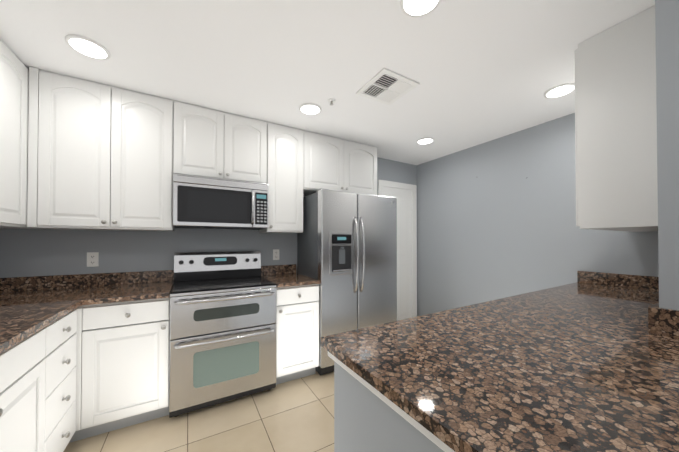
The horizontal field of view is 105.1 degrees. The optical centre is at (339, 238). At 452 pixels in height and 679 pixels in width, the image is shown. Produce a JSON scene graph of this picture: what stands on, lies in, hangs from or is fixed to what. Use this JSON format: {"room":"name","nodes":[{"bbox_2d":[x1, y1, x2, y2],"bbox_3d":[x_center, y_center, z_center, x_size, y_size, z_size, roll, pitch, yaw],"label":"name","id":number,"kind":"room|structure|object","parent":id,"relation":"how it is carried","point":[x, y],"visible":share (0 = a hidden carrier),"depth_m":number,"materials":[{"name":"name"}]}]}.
{"room":"kitchen","nodes":[
{"label":"kitchen","id":0,"kind":"room"},
{"bbox_2d":[63,371,333,451],"bbox_3d":[0.430,1.339,1.026,4.475,0.100,4.550,0,-1,-30],"label":"floor","id":1,"kind":"structure","parent":0,"point":[296,415],"depth_m":1.77,"materials":[{"name":"tile"}]},
{"bbox_2d":[0,309,76,451],"bbox_3d":[-1.439,0.845,0.695,0.661,0.880,1.744,0,-1,-30],"label":"base cabinet","id":2,"kind":"object","parent":1,"relation":"on","point":[37,391],"visible":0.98,"depth_m":1.21,"materials":[{"name":"white wood"}]},
{"bbox_2d":[0,273,95,353],"bbox_3d":[-1.598,0.339,0.974,0.660,0.134,2.378,0,-1,-30],"label":"countertop","id":3,"kind":"structure","parent":2,"relation":"on","point":[30,305],"depth_m":1.57,"materials":[{"name":"brown stone"}]},
{"bbox_2d":[69,284,318,442],"bbox_3d":[-1.326,0.860,2.119,2.286,0.880,0.661,0,-1,-30],"label":"base cabinet","id":4,"kind":"object","parent":1,"relation":"on","point":[122,362],"visible":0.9,"depth_m":1.76,"materials":[{"name":"white wood"}]},
{"bbox_2d":[88,270,173,304],"bbox_3d":[-1.553,0.350,1.999,0.446,0.134,0.650,0,-1,-30],"label":"countertop","id":5,"kind":"structure","parent":4,"relation":"on","point":[103,288],"depth_m":2.09,"materials":[{"name":"brown stone"}]},
{"bbox_2d":[261,264,319,287],"bbox_3d":[-0.518,0.356,2.599,0.412,0.134,0.650,0,-1,-30],"label":"countertop","id":6,"kind":"structure","parent":4,"relation":"on","point":[282,275],"depth_m":2.69,"materials":[{"name":"brown stone"}]},
{"bbox_2d":[169,250,276,417],"bbox_3d":[-1.008,0.711,2.264,0.760,1.180,0.724,0,-1,-30],"label":"range","id":7,"kind":"object","parent":1,"relation":"on","point":[223,314],"visible":0.98,"depth_m":2.02,"materials":[{"name":"grey metal"}]},
{"bbox_2d":[297,189,396,374],"bbox_3d":[0.095,0.418,2.893,0.936,1.780,0.699,0,-1,-30],"label":"refrigerator","id":8,"kind":"object","parent":1,"relation":"on","point":[347,249],"visible":0.75,"depth_m":2.60,"materials":[{"name":"grey metal"}]},
{"bbox_2d":[328,352,454,451],"bbox_3d":[1.327,0.850,1.155,2.555,0.880,1.065,0,-1,-30],"label":"wall","id":9,"kind":"structure","parent":1,"relation":"on","point":[368,417],"depth_m":0.80,"materials":[{"name":"grey paint"}]},
{"bbox_2d":[321,271,678,451],"bbox_3d":[1.326,0.341,1.142,2.573,0.134,1.235,0,-1,-30],"label":"countertop","id":10,"kind":"structure","parent":9,"relation":"on","point":[587,361],"depth_m":0.75,"materials":[{"name":"brown stone"}]},
{"bbox_2d":[0,157,416,277],"bbox_3d":[-0.681,0.089,2.955,4.475,2.440,0.120,0,-1,-30],"label":"wall","id":11,"kind":"structure","parent":0,"point":[35,252],"depth_m":2.23,"materials":[{"name":"grey paint"}]},
{"bbox_2d":[87,252,98,266],"bbox_3d":[-2.004,0.170,2.111,0.072,0.116,0.007,0,-1,-30],"label":"electrical outlet","id":12,"kind":"object","parent":11,"relation":"attached to","point":[92,259],"visible":1,"depth_m":2.11,"materials":[{"name":"white plastic"}]},
{"bbox_2d":[27,66,376,232],"bbox_3d":[-0.869,-0.599,2.573,2.912,1.068,0.361,0,-1,-30],"label":"upper cabinet","id":13,"kind":"object","parent":11,"relation":"attached to","point":[103,157],"visible":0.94,"depth_m":2.03,"materials":[{"name":"white wood"}]},
{"bbox_2d":[173,173,268,229],"bbox_3d":[-1.077,-0.306,2.395,0.756,0.419,0.446,0,-1,-30],"label":"microwave","id":14,"kind":"object","parent":13,"relation":"attached to","point":[200,202],"visible":1,"depth_m":2.23,"materials":[{"name":"grey metal"}]},
{"bbox_2d":[273,249,278,259],"bbox_3d":[-0.698,0.178,2.868,0.072,0.116,0.007,0,-1,-30],"label":"electrical outlet","id":15,"kind":"object","parent":11,"relation":"attached to","point":[275,254],"visible":1,"depth_m":2.87,"materials":[{"name":"white plastic"}]},
{"bbox_2d":[378,180,416,320],"bbox_3d":[0.849,0.252,3.757,0.730,2.130,0.021,0,-1,-30],"label":"entry door","id":16,"kind":"structure","parent":11,"relation":"in","point":[405,194],"depth_m":3.83,"materials":[{"name":"white wood"}]},
{"bbox_2d":[0,0,654,164],"bbox_3d":[0.430,-1.201,1.052,4.475,0.100,4.550,0,-1,-30],"label":"ceiling","id":17,"kind":"structure","parent":0,"point":[481,71],"depth_m":1.64,"materials":[{"name":"white paint"}]},
{"bbox_2d":[65,35,109,59],"bbox_3d":[-1.501,-1.140,1.556,0.196,0.011,0.196,0,-1,-30],"label":"recessed light","id":18,"kind":"object","parent":17,"relation":"in","point":[87,47],"visible":1,"depth_m":1.54,"materials":[{"name":"white glass"}]},
{"bbox_2d":[299,103,321,114],"bbox_3d":[-0.256,-1.132,2.278,0.196,0.011,0.196,0,-1,-30],"label":"recessed light","id":19,"kind":"object","parent":17,"relation":"in","point":[310,109],"visible":1,"depth_m":2.27,"materials":[{"name":"white glass"}]},
{"bbox_2d":[328,98,334,105],"bbox_3d":[-0.065,-1.123,2.145,0.064,0.032,0.064,0,-1,-30],"label":"detector","id":20,"kind":"object","parent":17,"relation":"attached to","point":[331,101],"visible":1,"depth_m":2.13,"materials":[{"name":"white"}]},
{"bbox_2d":[356,68,419,104],"bbox_3d":[0.359,-1.133,1.967,0.340,0.013,0.340,0,-1,-30],"label":"ceiling vent","id":21,"kind":"object","parent":17,"relation":"in","point":[386,86],"visible":1,"depth_m":1.94,"materials":[{"name":"white"}]},
{"bbox_2d":[400,0,440,17],"bbox_3d":[0.391,-1.143,1.243,0.196,0.011,0.196,0,-1,-30],"label":"recessed light","id":22,"kind":"object","parent":17,"relation":"in","point":[415,8],"visible":1,"depth_m":1.28,"materials":[{"name":"white glass"}]},
{"bbox_2d":[417,138,433,144],"bbox_3d":[0.990,-1.125,3.000,0.196,0.011,0.196,0,-1,-30],"label":"recessed light","id":23,"kind":"object","parent":17,"relation":"in","point":[422,141],"visible":1,"depth_m":3.00,"materials":[{"name":"white glass"}]},
{"bbox_2d":[544,83,574,97],"bbox_3d":[1.697,-1.135,2.000,0.196,0.011,0.196,0,-1,-30],"label":"recessed light","id":24,"kind":"object","parent":17,"relation":"in","point":[561,90],"visible":0.9,"depth_m":1.99,"materials":[{"name":"white glass"}]},
{"bbox_2d":[417,113,658,315],"bbox_3d":[2.344,0.080,2.079,0.120,2.440,4.430,0,-1,-30],"label":"wall","id":25,"kind":"structure","parent":0,"point":[494,222],"depth_m":2.82,"materials":[{"name":"grey paint"}]},
{"bbox_2d":[655,0,678,309],"bbox_3d":[1.909,0.071,1.318,1.395,2.440,0.150,0,-1,-30],"label":"wall","id":26,"kind":"structure","parent":0,"point":[667,52],"depth_m":1.01,"materials":[{"name":"grey paint"}]},
{"bbox_2d":[574,5,657,231],"bbox_3d":[1.925,-0.600,1.655,1.033,1.086,0.398,0,-1,-30],"label":"upper cabinet","id":27,"kind":"object","parent":26,"relation":"attached to","point":[616,133],"visible":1,"depth_m":1.39,"materials":[{"name":"white wood"}]},
{"bbox_3d":[-1.424,0.057,-0.105,0.120,2.440,4.430,0,-1,-30],"label":"wall","id":28,"kind":"structure","parent":0,"visible":0},
{"bbox_2d":[0,39,40,228],"bbox_3d":[-1.754,-0.617,0.922,0.329,1.068,2.328,0,-1,-30],"label":"upper cabinet","id":29,"kind":"object","parent":28,"relation":"attached to","point":[14,90],"visible":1,"depth_m":1.58,"materials":[{"name":"white wood"}]}
]}

